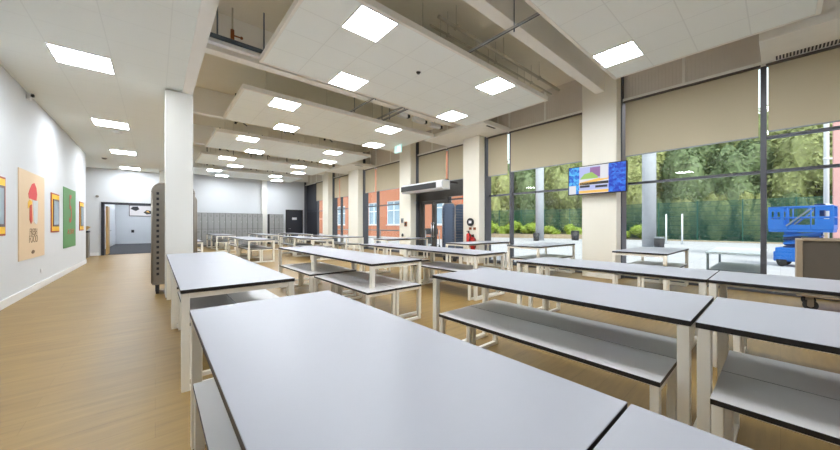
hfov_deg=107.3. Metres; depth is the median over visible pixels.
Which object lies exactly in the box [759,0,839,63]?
soffit box
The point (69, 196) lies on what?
poster
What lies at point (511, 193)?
window
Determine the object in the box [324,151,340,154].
diffuser
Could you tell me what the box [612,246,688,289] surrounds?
dining table
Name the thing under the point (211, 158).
raft
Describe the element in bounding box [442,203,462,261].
trolley
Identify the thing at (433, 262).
bench
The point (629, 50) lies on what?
ceiling light
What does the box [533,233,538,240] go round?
bin
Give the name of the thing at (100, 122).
recessed light
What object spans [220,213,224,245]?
locker
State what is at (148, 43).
ceiling
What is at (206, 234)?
dining table
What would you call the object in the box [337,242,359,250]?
bench
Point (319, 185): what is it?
roller blind
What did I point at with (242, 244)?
bench
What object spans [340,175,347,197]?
roller blind
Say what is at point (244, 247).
bench
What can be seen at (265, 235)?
dining table
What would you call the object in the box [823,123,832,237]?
drain pipe
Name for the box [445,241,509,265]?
dining table
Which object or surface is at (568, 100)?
trim
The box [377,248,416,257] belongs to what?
bench
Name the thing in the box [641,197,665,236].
tree
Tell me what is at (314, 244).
bench
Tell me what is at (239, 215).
locker
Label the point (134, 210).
wall screen
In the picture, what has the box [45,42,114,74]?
recessed light
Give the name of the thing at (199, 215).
locker
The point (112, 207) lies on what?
wall
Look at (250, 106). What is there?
raft
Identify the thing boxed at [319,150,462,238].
brick building
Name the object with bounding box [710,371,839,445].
bench
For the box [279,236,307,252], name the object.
dining table
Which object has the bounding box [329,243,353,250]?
bench
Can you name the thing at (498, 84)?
ceiling light
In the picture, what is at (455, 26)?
conduit pipe
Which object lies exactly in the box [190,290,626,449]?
dining table
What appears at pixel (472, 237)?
fire extinguisher
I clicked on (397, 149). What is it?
exit sign
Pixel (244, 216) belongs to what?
locker
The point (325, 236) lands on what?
dining table
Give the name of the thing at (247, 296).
bench
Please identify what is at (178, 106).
column
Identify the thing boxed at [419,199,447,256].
door
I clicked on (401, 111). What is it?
channel
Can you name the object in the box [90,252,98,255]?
baseboard
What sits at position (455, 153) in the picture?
roller blind
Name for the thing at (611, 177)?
wall screen
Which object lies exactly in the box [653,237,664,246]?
bin
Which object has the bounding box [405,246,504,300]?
dining table
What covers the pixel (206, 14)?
trim
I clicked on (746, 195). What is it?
tree
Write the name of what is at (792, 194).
tree
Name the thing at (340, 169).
soffit box
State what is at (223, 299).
bench
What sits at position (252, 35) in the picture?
beam
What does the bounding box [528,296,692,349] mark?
bench
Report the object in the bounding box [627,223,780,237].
hedge
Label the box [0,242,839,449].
floor
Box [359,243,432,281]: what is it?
dining table
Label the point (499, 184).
tree
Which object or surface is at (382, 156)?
trim
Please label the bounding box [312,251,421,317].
dining table
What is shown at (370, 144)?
ceiling light
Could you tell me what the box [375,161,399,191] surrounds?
roller blind
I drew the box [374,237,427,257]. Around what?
dining table
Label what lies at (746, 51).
trim
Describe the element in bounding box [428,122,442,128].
control box
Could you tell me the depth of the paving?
14.97 m
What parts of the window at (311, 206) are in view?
dark panel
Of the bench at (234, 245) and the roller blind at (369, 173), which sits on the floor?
the bench at (234, 245)
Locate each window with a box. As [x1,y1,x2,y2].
[304,174,322,243]
[332,164,347,246]
[363,149,399,252]
[416,125,462,259]
[485,91,581,272]
[621,43,839,301]
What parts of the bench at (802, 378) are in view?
leg, foot rail, leg, seat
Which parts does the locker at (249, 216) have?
door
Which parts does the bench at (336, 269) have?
leg, seat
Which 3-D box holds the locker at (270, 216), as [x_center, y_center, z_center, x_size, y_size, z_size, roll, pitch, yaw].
[-9.904,0.235,20.538,0.292,1.970,0.482,0,0,-41]
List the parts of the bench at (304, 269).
leg, seat, leg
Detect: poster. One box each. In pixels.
[18,167,43,261]
[63,186,75,248]
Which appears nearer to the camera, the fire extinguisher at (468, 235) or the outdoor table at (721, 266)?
the outdoor table at (721, 266)
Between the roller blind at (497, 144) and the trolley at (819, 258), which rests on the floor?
the trolley at (819, 258)
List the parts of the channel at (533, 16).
threaded rod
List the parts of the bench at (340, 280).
leg, leg, seat, leg, rail, leg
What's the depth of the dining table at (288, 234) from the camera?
18.15 m
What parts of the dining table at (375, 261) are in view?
leg, leg, rail, foot rail, leg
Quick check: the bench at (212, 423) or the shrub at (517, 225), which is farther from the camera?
the shrub at (517, 225)
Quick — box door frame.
[419,179,462,201]
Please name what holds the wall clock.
attached to the pillar at (473, 147)
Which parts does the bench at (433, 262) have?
leg, seat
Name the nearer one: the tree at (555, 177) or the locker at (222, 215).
the locker at (222, 215)
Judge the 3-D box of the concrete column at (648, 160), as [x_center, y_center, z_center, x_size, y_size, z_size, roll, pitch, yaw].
[13.010,-2.490,17.552,0.800,7.500,0.800,0,0,-41]
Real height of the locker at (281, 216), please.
1.970 m
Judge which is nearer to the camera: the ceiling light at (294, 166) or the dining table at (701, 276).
the dining table at (701, 276)
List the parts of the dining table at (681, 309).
leg, foot rail, leg, long rail, leg, rail, leg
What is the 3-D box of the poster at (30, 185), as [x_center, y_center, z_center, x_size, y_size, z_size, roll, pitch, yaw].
[-7.042,-0.180,5.620,0.018,1.540,1.540,0,0,-41]
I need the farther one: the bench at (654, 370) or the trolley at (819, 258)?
the trolley at (819, 258)
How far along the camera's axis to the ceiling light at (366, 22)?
4.41 m
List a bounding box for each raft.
[193,165,303,181]
[195,147,330,174]
[205,128,370,165]
[223,84,433,150]
[259,0,547,126]
[524,0,823,79]
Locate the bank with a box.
[491,232,636,238]
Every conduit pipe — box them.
[429,11,551,94]
[437,5,559,90]
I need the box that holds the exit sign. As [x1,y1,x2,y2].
[394,144,401,153]
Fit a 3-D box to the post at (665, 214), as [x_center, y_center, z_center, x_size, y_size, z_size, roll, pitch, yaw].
[17.129,0.235,21.504,0.234,2.050,0.240,0,0,-41]
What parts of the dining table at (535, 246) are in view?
leg, rail, leg, leg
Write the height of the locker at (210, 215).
1.970 m
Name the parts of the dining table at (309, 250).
leg, leg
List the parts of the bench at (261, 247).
seat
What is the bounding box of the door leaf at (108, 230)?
[106,206,111,254]
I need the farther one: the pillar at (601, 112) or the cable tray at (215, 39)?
the pillar at (601, 112)
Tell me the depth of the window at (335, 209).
18.69 m
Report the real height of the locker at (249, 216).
1.970 m
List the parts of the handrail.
rail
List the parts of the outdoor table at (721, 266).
leg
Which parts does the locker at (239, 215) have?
door, door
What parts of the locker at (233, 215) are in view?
door, door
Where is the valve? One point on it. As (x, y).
(232, 35)
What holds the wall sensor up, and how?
attached to the wall at (31, 141)
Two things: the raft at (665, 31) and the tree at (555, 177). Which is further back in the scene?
the tree at (555, 177)
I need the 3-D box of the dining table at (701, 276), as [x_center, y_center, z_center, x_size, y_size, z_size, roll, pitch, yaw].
[2.198,0.845,3.666,0.810,0.750,1.870,0,0,-41]
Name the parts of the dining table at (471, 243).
rail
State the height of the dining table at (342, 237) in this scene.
0.750 m
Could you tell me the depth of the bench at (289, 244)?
13.22 m
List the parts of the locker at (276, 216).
door, door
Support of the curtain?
attached to the door frame
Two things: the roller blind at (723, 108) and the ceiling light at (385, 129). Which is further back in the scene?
the ceiling light at (385, 129)
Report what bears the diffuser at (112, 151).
attached to the recessed light at (111, 150)
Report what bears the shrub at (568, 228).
on the bank
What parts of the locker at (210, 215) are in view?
door, door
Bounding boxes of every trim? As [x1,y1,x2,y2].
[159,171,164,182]
[182,0,219,94]
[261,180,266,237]
[306,175,321,184]
[365,149,399,165]
[419,125,453,153]
[489,80,581,128]
[624,34,760,98]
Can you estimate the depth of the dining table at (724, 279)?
2.59 m
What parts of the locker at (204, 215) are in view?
door, door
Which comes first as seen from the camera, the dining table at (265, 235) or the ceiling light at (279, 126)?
the ceiling light at (279, 126)
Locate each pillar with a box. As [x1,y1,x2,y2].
[323,163,331,245]
[348,152,362,248]
[400,143,415,254]
[463,135,484,263]
[582,72,620,278]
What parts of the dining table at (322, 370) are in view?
leg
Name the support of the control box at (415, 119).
hanging from the ceiling at (216, 73)
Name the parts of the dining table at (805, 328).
leg, leg, long rail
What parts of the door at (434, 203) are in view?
frame, frame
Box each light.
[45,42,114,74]
[91,118,129,129]
[109,149,136,155]
[120,166,139,169]
[219,156,235,159]
[228,164,242,167]
[236,135,258,141]
[244,149,264,153]
[268,97,300,110]
[273,123,299,131]
[291,165,305,167]
[320,160,335,163]
[323,150,342,154]
[328,71,368,90]
[341,4,398,41]
[362,142,383,147]
[375,125,401,133]
[436,110,467,121]
[475,76,515,94]
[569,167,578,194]
[592,40,643,67]
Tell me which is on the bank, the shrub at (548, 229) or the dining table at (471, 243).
the shrub at (548, 229)
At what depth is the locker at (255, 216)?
19.73 m
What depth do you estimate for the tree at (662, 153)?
31.33 m
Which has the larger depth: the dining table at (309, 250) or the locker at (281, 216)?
the locker at (281, 216)
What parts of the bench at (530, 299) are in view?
leg, leg, leg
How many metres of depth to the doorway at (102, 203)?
12.60 m
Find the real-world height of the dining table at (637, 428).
0.750 m
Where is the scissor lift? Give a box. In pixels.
[768,204,837,265]
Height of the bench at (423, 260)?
0.450 m
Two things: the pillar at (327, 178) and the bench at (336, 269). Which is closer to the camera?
the bench at (336, 269)
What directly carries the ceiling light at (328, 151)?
attached to the raft at (220, 138)
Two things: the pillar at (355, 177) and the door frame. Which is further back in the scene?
the pillar at (355, 177)
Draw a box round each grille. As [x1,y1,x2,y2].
[401,182,435,191]
[776,39,839,59]
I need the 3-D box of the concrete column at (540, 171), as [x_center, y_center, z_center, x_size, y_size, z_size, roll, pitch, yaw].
[10.088,-2.490,26.031,0.800,7.500,0.800,0,0,-41]
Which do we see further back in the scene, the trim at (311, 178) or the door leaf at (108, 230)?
the trim at (311, 178)
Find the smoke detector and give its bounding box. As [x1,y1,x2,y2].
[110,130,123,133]
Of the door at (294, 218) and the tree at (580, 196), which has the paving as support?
the tree at (580, 196)
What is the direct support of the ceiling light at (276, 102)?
attached to the raft at (250, 106)
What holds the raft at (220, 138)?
hanging from the ceiling at (216, 73)
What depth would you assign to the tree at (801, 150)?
21.82 m
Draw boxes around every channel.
[349,98,375,111]
[376,107,404,118]
[382,108,407,120]
[467,0,539,52]
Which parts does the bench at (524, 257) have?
seat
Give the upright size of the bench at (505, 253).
0.450 m
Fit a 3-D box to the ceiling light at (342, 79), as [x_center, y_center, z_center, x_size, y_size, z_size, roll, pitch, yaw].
[-1.438,-2.880,6.196,0.594,0.012,0.594,0,0,-41]
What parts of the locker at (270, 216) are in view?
door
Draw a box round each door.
[286,210,302,242]
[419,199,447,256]
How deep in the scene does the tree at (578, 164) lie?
36.12 m
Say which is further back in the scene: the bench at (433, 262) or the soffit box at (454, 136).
the soffit box at (454, 136)
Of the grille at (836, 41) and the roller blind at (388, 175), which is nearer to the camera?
the grille at (836, 41)
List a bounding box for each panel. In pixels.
[0,176,5,235]
[51,192,58,231]
[79,201,83,230]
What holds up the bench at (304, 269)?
on the floor
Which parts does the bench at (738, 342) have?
leg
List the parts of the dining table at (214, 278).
leg, leg, rail, leg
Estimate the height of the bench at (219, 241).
0.450 m
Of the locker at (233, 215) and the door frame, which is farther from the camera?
the locker at (233, 215)
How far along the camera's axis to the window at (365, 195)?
15.94 m
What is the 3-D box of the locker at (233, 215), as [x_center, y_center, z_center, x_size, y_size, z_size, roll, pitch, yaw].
[-11.559,0.235,19.119,0.292,1.970,0.482,0,0,-41]
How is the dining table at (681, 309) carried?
on the floor
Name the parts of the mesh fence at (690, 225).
post, post, post, post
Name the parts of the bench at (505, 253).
leg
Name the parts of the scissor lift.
plate, plate, guard rail, plate, plate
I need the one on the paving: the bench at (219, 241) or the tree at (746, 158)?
the tree at (746, 158)
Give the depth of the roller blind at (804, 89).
5.17 m
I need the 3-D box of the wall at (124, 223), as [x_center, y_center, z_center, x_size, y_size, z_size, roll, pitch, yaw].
[-17.086,-0.280,18.743,2.350,3.000,5.700,0,0,-41]
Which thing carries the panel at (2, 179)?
attached to the wall at (31, 141)
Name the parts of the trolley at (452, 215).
tube frame, panel, panel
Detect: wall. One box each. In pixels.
[0,65,85,300]
[86,167,158,255]
[105,204,114,248]
[115,205,150,243]
[193,174,303,242]
[833,122,839,237]
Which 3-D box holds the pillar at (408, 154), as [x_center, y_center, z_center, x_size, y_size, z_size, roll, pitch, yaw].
[-0.450,-1.280,12.949,0.470,5.000,0.750,0,0,-41]
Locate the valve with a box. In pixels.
[230,8,242,39]
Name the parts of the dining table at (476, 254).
leg, leg, long rail, leg, foot rail, rail, leg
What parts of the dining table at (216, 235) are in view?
leg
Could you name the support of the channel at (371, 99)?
hanging from the ceiling at (216, 73)
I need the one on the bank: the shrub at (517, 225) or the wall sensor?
the shrub at (517, 225)
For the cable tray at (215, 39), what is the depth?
5.17 m
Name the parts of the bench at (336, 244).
seat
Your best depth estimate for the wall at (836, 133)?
9.92 m
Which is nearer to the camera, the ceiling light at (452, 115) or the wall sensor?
the wall sensor
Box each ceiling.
[0,0,200,172]
[193,0,574,162]
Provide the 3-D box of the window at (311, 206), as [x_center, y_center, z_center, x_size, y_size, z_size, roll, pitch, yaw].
[-6.939,-1.280,20.854,0.315,5.000,3.980,0,0,-41]
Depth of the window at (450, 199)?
12.69 m
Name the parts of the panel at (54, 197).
frame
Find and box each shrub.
[491,220,499,233]
[496,221,522,233]
[520,222,535,233]
[544,225,561,233]
[563,224,581,234]
[626,231,630,238]
[629,224,641,238]
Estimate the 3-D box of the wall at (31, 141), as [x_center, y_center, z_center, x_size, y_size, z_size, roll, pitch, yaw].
[-4.816,-0.555,2.853,0.200,3.550,18.600,0,0,-41]
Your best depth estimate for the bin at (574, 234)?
26.11 m
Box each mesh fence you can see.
[492,209,581,233]
[626,196,831,242]
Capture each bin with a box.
[86,226,89,257]
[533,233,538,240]
[571,231,578,239]
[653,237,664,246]
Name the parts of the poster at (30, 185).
orange stem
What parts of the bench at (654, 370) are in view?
leg, leg, long rail, leg, rail, leg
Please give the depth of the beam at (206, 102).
8.62 m
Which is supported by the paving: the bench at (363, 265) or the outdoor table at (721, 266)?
the outdoor table at (721, 266)
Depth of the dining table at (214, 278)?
2.66 m
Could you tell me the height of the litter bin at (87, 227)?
1.200 m
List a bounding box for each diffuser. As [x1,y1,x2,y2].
[111,150,135,154]
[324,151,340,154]
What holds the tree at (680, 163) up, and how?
on the paving
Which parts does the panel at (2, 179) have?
frame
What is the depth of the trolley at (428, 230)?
17.84 m
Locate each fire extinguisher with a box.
[466,231,471,246]
[471,234,475,249]
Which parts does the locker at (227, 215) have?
door, door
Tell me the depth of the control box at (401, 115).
8.69 m
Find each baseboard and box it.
[0,259,86,309]
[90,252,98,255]
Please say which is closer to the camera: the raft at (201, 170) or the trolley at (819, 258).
the trolley at (819, 258)
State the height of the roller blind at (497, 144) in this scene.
1.280 m
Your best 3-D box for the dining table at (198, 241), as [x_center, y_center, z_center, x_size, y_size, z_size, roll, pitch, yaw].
[-7.377,0.845,9.659,0.810,0.750,1.870,0,0,-41]
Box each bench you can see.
[177,286,178,322]
[178,291,235,378]
[193,378,240,449]
[211,240,225,249]
[221,240,233,249]
[226,289,277,302]
[229,244,247,256]
[238,246,260,260]
[240,244,258,254]
[251,246,272,260]
[279,263,333,292]
[281,243,302,255]
[295,245,321,259]
[301,262,355,296]
[306,244,331,258]
[314,273,395,314]
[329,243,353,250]
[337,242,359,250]
[339,271,420,320]
[363,265,414,280]
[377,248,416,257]
[377,255,429,279]
[388,249,424,257]
[410,262,481,300]
[426,261,498,294]
[439,306,676,420]
[449,255,494,265]
[460,252,506,267]
[470,299,676,358]
[510,253,556,272]
[526,254,572,274]
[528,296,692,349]
[546,300,696,347]
[616,260,661,286]
[641,262,687,290]
[709,262,759,273]
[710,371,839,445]
[721,350,839,442]
[733,335,743,352]
[744,337,746,352]
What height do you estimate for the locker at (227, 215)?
1.970 m
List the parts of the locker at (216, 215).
door, door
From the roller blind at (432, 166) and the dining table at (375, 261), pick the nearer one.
the dining table at (375, 261)
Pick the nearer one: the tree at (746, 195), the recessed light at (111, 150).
the recessed light at (111, 150)
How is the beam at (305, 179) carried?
attached to the ceiling at (216, 73)
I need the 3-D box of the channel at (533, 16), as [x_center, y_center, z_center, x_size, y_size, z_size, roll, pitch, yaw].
[1.300,-3.355,4.815,0.040,0.850,1.620,0,0,-41]
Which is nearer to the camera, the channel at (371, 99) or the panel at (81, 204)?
the channel at (371, 99)
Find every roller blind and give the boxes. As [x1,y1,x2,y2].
[316,181,322,200]
[334,177,339,197]
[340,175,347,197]
[364,167,375,192]
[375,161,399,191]
[417,149,446,182]
[447,144,462,180]
[487,132,508,176]
[509,113,581,171]
[623,65,760,156]
[766,44,839,131]
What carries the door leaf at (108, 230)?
attached to the doorway at (102, 203)
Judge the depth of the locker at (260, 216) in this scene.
19.91 m
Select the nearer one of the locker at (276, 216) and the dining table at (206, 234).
the dining table at (206, 234)
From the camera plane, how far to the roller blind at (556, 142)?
8.53 m
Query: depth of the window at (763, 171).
5.58 m
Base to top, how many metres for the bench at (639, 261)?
0.450 m
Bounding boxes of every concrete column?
[536,168,544,240]
[640,153,655,246]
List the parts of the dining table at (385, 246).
leg, leg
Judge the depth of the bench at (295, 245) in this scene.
11.90 m
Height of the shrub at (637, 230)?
1.489 m
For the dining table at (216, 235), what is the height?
0.750 m
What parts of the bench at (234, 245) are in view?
seat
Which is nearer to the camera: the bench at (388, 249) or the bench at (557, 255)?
the bench at (557, 255)
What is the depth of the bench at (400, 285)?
4.10 m
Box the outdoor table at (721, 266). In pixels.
[705,247,767,273]
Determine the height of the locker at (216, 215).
1.970 m
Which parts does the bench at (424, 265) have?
leg, leg, seat, leg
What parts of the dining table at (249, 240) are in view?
leg, leg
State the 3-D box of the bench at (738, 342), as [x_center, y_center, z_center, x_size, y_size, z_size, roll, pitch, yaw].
[3.264,0.995,2.112,0.405,0.450,1.560,0,0,-41]
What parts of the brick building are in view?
pane, pane, pane, pane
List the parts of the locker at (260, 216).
door, door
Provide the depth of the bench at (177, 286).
3.86 m
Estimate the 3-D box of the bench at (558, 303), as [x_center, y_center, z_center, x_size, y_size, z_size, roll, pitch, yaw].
[2.365,0.995,3.792,0.405,0.450,1.560,0,0,-41]
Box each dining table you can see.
[166,251,245,324]
[171,260,294,392]
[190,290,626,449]
[197,239,202,251]
[206,234,222,246]
[211,234,235,250]
[228,236,258,256]
[237,238,274,262]
[248,233,265,245]
[256,234,282,249]
[278,246,352,292]
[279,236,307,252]
[287,233,312,245]
[294,237,333,259]
[311,235,341,245]
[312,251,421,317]
[327,236,363,251]
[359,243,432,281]
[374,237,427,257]
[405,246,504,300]
[432,267,713,427]
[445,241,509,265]
[507,242,574,273]
[516,257,718,308]
[593,404,753,449]
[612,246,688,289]
[695,297,839,432]
[708,271,839,367]
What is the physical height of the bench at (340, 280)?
0.450 m
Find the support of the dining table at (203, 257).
on the floor
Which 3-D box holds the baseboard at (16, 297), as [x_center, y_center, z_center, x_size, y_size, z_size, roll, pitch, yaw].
[-4.733,1.155,2.924,0.018,0.130,18.600,0,0,-41]
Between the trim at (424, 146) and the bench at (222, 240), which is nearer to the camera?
the trim at (424, 146)
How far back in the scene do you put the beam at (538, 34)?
5.36 m
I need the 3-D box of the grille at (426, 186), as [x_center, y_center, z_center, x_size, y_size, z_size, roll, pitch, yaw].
[-0.098,-1.410,11.479,0.008,0.200,2.000,0,0,-41]
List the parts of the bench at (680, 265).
leg, seat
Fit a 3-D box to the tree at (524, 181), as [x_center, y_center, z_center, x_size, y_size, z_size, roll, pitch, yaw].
[12.657,-2.867,35.706,4.080,8.976,4.619,0,0,2]
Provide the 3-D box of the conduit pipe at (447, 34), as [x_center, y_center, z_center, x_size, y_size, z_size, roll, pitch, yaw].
[1.766,-3.557,6.545,4.200,0.446,0.052,0,0,-41]
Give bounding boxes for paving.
[319,233,794,276]
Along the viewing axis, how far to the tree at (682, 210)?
26.46 m
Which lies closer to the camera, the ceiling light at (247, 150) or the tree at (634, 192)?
the ceiling light at (247, 150)
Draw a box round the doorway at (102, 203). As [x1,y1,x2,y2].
[101,202,150,255]
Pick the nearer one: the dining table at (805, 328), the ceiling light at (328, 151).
the dining table at (805, 328)
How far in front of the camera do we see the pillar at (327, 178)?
18.63 m
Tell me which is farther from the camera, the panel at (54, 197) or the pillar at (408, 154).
the pillar at (408, 154)
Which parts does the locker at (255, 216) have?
door, door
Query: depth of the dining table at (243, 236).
12.10 m
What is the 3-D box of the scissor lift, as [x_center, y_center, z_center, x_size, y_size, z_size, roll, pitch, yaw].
[11.662,0.310,9.443,0.827,1.900,1.255,0,0,-32]
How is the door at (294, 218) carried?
in the wall at (214, 194)
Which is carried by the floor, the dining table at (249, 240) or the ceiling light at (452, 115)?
the dining table at (249, 240)
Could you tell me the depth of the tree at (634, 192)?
29.50 m
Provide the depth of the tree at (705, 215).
24.94 m
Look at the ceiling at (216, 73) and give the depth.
7.35 m
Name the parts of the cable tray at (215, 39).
hanger rod, hanger rod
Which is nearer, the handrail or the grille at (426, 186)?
the grille at (426, 186)
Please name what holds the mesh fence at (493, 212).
on the paving
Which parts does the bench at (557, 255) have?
seat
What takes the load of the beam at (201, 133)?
attached to the ceiling at (216, 73)
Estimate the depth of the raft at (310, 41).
5.50 m
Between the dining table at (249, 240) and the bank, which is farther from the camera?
the bank
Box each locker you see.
[197,212,201,246]
[202,213,207,245]
[208,213,213,245]
[214,213,219,245]
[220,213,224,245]
[225,213,230,245]
[231,213,236,243]
[237,213,241,243]
[242,213,246,243]
[247,214,252,243]
[253,214,257,243]
[258,214,262,243]
[268,214,273,243]
[274,214,278,243]
[279,214,283,242]
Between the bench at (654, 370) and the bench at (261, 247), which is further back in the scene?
the bench at (261, 247)
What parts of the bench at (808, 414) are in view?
leg, leg, long rail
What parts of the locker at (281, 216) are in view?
door, door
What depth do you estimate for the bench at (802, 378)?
1.61 m
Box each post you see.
[665,214,667,243]
[680,214,683,243]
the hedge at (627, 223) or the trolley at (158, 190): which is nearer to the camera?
the trolley at (158, 190)
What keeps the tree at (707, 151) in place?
on the paving
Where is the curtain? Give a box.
[401,179,457,193]
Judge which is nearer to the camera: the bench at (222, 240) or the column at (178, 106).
the column at (178, 106)
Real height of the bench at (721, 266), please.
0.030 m
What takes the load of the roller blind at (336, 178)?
attached to the window at (335, 209)
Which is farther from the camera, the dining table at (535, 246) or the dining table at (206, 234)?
the dining table at (206, 234)
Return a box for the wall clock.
[467,218,473,225]
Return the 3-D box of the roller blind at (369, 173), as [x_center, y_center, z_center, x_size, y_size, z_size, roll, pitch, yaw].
[-2.522,-2.260,15.619,0.120,1.200,0.960,0,0,-41]
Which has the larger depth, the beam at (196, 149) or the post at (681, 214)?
the post at (681, 214)
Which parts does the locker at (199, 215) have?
door, door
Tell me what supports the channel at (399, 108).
hanging from the ceiling at (216, 73)
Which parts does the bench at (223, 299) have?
leg, leg, seat, foot rail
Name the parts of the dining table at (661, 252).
leg, rail, foot rail, leg, leg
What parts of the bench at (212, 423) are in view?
leg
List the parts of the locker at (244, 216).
door, door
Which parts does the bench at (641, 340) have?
leg, foot rail, leg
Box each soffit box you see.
[326,162,374,173]
[424,120,509,146]
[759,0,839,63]
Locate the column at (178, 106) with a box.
[165,90,192,297]
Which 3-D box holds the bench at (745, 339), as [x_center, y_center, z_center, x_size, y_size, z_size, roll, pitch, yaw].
[3.576,0.995,2.380,0.405,0.450,1.560,0,0,-41]
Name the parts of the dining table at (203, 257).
leg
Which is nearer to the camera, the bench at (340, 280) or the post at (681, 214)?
the bench at (340, 280)
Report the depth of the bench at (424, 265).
5.75 m
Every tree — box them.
[491,172,514,225]
[514,169,547,232]
[544,163,579,232]
[573,162,581,223]
[577,163,581,228]
[626,151,668,164]
[626,152,664,235]
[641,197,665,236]
[659,148,714,238]
[665,144,718,237]
[669,194,696,238]
[699,191,732,239]
[707,136,777,240]
[712,105,792,238]
[735,190,770,240]
[767,123,832,234]
[776,190,813,241]
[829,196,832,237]
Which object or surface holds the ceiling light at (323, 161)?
attached to the raft at (220, 138)
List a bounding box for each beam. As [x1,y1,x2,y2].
[193,86,393,151]
[193,124,353,151]
[193,145,324,174]
[193,161,307,181]
[205,12,460,126]
[463,0,604,93]
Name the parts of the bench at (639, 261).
leg, seat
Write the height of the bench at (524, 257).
0.450 m
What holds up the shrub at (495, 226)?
on the bank
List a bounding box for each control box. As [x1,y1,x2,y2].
[397,111,409,118]
[412,116,426,124]
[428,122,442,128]
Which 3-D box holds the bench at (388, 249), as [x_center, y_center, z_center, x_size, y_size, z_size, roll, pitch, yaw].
[-0.546,0.995,11.117,1.560,0.450,0.405,0,0,-41]
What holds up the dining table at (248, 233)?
on the floor
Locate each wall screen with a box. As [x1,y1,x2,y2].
[129,205,150,215]
[568,160,627,195]
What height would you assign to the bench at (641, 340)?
0.450 m
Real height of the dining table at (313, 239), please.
0.750 m
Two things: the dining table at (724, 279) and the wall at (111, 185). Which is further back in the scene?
the wall at (111, 185)
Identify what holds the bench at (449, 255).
on the floor
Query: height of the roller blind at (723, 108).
1.280 m
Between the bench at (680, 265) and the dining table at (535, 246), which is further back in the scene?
the dining table at (535, 246)
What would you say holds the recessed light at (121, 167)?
in the ceiling at (148, 43)
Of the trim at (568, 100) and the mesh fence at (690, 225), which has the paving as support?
the mesh fence at (690, 225)
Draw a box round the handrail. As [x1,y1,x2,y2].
[338,229,425,245]
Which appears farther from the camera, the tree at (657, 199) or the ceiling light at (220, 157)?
the tree at (657, 199)
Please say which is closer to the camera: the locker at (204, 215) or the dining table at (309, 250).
the dining table at (309, 250)
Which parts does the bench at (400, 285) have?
seat, leg, rail, foot rail, leg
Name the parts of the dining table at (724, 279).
leg, leg, long rail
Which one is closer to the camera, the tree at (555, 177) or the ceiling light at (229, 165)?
the ceiling light at (229, 165)
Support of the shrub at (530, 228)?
on the bank
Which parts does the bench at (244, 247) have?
seat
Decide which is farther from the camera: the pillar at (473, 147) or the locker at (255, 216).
the locker at (255, 216)
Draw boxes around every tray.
[208,8,264,58]
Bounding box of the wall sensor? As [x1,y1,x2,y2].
[26,93,34,99]
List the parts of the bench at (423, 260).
seat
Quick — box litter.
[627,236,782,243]
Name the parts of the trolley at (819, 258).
panel, frame, panel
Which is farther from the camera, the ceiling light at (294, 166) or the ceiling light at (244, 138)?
the ceiling light at (294, 166)
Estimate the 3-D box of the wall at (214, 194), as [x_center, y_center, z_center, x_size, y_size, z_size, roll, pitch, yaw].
[-11.161,-1.280,19.936,8.200,5.000,0.200,0,0,-41]
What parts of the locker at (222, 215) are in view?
door, door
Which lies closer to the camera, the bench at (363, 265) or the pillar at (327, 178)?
the bench at (363, 265)
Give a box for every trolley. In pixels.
[151,183,194,293]
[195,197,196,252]
[425,228,439,246]
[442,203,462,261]
[795,238,839,309]
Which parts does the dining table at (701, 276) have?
leg, leg, long rail, leg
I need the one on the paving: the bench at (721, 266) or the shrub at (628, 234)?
the shrub at (628, 234)

